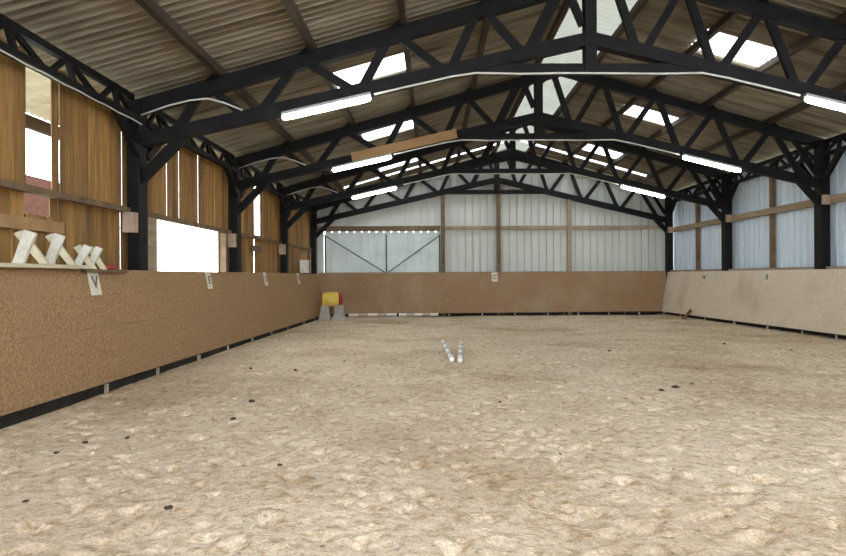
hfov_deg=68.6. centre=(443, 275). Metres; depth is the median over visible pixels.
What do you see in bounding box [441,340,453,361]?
pole
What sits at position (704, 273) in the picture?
letter sign
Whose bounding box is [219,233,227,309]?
door frame
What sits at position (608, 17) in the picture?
window
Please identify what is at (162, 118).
girder
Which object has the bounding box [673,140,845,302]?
wall
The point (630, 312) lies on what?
beam
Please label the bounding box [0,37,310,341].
wall
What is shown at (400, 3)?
roof purlin
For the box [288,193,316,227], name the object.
girder
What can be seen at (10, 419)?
beam
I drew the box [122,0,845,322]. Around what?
frame
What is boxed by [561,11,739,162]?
roof purlin
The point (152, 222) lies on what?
door frame
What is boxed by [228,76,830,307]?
frame
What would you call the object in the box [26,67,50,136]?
canopy
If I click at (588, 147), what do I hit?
window
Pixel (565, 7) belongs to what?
roof purlin
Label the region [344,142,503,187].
window
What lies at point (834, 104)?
lamp
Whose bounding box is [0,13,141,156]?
girder
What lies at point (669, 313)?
beam
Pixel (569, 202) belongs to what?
stud
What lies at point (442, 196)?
stud
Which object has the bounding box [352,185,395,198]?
lamp
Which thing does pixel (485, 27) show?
roof purlin
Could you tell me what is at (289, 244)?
wall rail
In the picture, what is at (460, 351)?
pole
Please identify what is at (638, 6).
roof purlin
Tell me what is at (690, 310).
wood offcut
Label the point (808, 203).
wall rail
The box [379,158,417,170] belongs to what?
window
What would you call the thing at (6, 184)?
wall rail
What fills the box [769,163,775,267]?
stud
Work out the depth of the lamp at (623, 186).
19.16 m
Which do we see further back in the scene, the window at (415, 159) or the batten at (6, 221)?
the window at (415, 159)
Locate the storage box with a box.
[299,260,309,272]
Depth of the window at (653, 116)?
16.61 m
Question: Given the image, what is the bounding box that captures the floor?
[0,313,845,555]
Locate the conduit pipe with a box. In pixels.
[0,49,141,124]
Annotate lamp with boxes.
[281,92,370,119]
[332,153,391,171]
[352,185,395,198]
[620,184,664,197]
[682,154,741,171]
[803,93,845,111]
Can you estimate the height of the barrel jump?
1.001 m
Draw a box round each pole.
[349,313,396,316]
[399,313,437,315]
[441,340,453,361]
[457,341,462,361]
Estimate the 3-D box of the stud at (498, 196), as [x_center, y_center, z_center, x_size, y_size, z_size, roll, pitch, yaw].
[2.124,-1.053,24.036,0.162,5.272,0.112,0,0,-1]
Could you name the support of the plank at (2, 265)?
on the kickboard at (34, 302)
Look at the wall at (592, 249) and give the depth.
24.29 m
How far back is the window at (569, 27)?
14.10 m
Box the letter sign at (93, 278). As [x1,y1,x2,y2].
[87,272,101,295]
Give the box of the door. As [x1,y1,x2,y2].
[324,231,440,272]
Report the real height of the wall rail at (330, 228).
0.198 m
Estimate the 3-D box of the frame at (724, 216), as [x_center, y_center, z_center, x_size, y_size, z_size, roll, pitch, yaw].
[1.960,-1.684,19.206,14.011,6.474,0.414,0,0,-1]
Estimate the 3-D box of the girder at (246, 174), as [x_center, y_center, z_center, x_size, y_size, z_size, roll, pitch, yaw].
[-4.854,-2.300,16.777,0.194,0.964,4.562,0,0,-1]
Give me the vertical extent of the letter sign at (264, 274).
0.340 m
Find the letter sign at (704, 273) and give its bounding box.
[702,272,706,281]
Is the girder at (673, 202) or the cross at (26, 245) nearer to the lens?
the cross at (26, 245)
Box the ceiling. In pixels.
[0,0,845,200]
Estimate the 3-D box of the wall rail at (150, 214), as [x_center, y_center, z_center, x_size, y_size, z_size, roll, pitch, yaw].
[-4.891,-1.005,12.024,0.108,0.081,4.446,0,0,-1]
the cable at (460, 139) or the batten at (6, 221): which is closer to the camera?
the batten at (6, 221)
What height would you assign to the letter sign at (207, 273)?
0.340 m
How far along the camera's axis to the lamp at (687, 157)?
14.41 m
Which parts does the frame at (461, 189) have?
post, king post, post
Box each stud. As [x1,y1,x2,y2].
[441,194,444,315]
[496,183,500,315]
[567,199,571,314]
[695,188,699,269]
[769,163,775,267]
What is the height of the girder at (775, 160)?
1.050 m
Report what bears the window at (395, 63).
attached to the ceiling
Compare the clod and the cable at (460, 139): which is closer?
the clod
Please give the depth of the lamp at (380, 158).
14.27 m
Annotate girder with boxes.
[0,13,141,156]
[146,111,238,196]
[234,157,286,216]
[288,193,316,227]
[667,178,720,220]
[724,146,813,206]
[820,132,845,184]
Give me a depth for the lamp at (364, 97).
9.52 m
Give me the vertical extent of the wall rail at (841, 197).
0.171 m
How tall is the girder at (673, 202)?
1.050 m
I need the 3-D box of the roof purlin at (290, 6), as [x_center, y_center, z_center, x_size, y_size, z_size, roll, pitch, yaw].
[-2.073,-3.570,10.708,0.099,0.126,26.883,0,0,-1]
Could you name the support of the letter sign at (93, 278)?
attached to the kickboard at (34, 302)
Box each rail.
[0,178,130,211]
[148,212,231,233]
[241,233,281,243]
[288,243,311,250]
[317,226,440,231]
[319,271,603,273]
[445,225,660,229]
[670,266,845,271]
[672,218,720,231]
[731,200,813,220]
[830,193,845,202]
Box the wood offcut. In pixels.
[682,309,691,318]
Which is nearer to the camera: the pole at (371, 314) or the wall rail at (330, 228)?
the pole at (371, 314)
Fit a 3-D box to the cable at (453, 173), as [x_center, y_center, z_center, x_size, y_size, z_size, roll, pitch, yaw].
[0.298,-2.830,19.136,10.249,0.676,0.034,0,0,-1]
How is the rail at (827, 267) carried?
on the kickboard at (717, 297)
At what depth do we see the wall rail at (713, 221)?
21.72 m
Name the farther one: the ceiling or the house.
the house
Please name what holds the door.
in the wall at (592, 249)
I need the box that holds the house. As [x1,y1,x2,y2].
[24,175,59,263]
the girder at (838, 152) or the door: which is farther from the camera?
the door
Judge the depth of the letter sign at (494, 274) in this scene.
23.86 m
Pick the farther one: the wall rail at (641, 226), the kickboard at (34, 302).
the wall rail at (641, 226)
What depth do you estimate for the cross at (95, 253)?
8.17 m
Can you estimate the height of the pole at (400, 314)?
0.108 m
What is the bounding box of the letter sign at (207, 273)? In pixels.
[205,271,212,288]
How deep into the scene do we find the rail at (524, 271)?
23.97 m
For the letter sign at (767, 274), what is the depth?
16.64 m
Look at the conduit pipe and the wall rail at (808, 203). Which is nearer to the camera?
the conduit pipe
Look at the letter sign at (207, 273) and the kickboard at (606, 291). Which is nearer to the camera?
the letter sign at (207, 273)
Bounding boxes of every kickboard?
[0,268,320,415]
[318,271,665,316]
[662,269,845,338]
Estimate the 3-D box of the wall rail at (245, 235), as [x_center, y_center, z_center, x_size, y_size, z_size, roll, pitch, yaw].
[-4.971,-1.004,16.775,0.108,0.081,4.446,0,0,-1]
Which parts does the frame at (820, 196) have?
post, king post, post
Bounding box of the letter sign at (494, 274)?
[492,272,497,281]
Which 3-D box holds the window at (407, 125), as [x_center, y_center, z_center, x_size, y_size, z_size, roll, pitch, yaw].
[-1.463,-3.888,16.559,1.422,0.494,0.869,0,0,-1]
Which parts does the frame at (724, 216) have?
post, king post, post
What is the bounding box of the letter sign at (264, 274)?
[263,273,267,285]
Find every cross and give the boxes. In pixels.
[12,230,49,263]
[45,233,76,264]
[74,244,96,268]
[89,246,106,268]
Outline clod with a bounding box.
[164,505,172,509]
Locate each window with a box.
[334,53,405,87]
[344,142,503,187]
[362,120,413,140]
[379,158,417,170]
[497,0,581,150]
[516,0,637,150]
[522,141,645,175]
[583,144,621,158]
[624,105,677,124]
[699,29,776,66]
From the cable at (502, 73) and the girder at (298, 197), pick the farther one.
the girder at (298, 197)
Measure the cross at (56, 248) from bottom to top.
0.377 m
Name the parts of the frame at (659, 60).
post, king post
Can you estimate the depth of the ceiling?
11.19 m
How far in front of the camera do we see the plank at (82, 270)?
8.41 m
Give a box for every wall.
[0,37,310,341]
[317,148,664,312]
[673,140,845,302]
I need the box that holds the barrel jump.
[318,292,345,320]
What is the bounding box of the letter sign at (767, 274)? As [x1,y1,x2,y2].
[764,271,770,283]
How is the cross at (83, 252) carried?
on the plank at (82, 270)
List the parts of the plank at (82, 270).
rope coil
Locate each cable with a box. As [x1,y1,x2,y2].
[141,72,799,115]
[238,139,679,168]
[287,173,618,195]
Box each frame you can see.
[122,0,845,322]
[148,217,157,319]
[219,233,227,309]
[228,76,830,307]
[279,123,732,300]
[311,149,672,313]
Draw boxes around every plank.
[0,263,88,268]
[80,265,127,272]
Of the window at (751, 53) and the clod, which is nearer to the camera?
the clod
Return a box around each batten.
[0,213,63,233]
[250,245,261,251]
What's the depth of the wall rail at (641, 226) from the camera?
24.15 m
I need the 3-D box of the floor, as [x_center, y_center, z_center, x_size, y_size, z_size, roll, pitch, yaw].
[2.207,1.455,10.944,14.850,0.278,27.211,0,0,-1]
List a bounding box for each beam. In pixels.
[0,317,318,428]
[331,311,662,316]
[667,312,845,338]
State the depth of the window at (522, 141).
22.98 m
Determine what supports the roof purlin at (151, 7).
on the frame at (659, 60)
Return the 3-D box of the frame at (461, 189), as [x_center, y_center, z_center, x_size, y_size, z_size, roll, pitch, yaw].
[1.879,-1.663,23.994,14.011,6.513,0.342,0,0,-1]
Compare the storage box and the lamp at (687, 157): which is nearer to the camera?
the lamp at (687, 157)
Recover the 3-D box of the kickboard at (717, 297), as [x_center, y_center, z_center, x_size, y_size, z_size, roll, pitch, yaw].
[8.671,0.745,16.057,0.371,1.795,15.615,0,0,-1]
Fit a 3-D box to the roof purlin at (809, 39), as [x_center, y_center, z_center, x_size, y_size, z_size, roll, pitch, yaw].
[6.248,-4.039,10.850,0.099,0.126,26.883,0,0,-1]
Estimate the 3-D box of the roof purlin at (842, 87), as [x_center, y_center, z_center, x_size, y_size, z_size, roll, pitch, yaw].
[7.717,-3.630,10.875,0.099,0.126,26.883,0,0,-1]
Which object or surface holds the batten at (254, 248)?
attached to the wall at (88, 145)
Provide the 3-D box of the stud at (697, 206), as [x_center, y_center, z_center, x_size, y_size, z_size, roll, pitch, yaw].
[8.950,-0.799,21.845,0.108,4.653,0.126,0,0,-1]

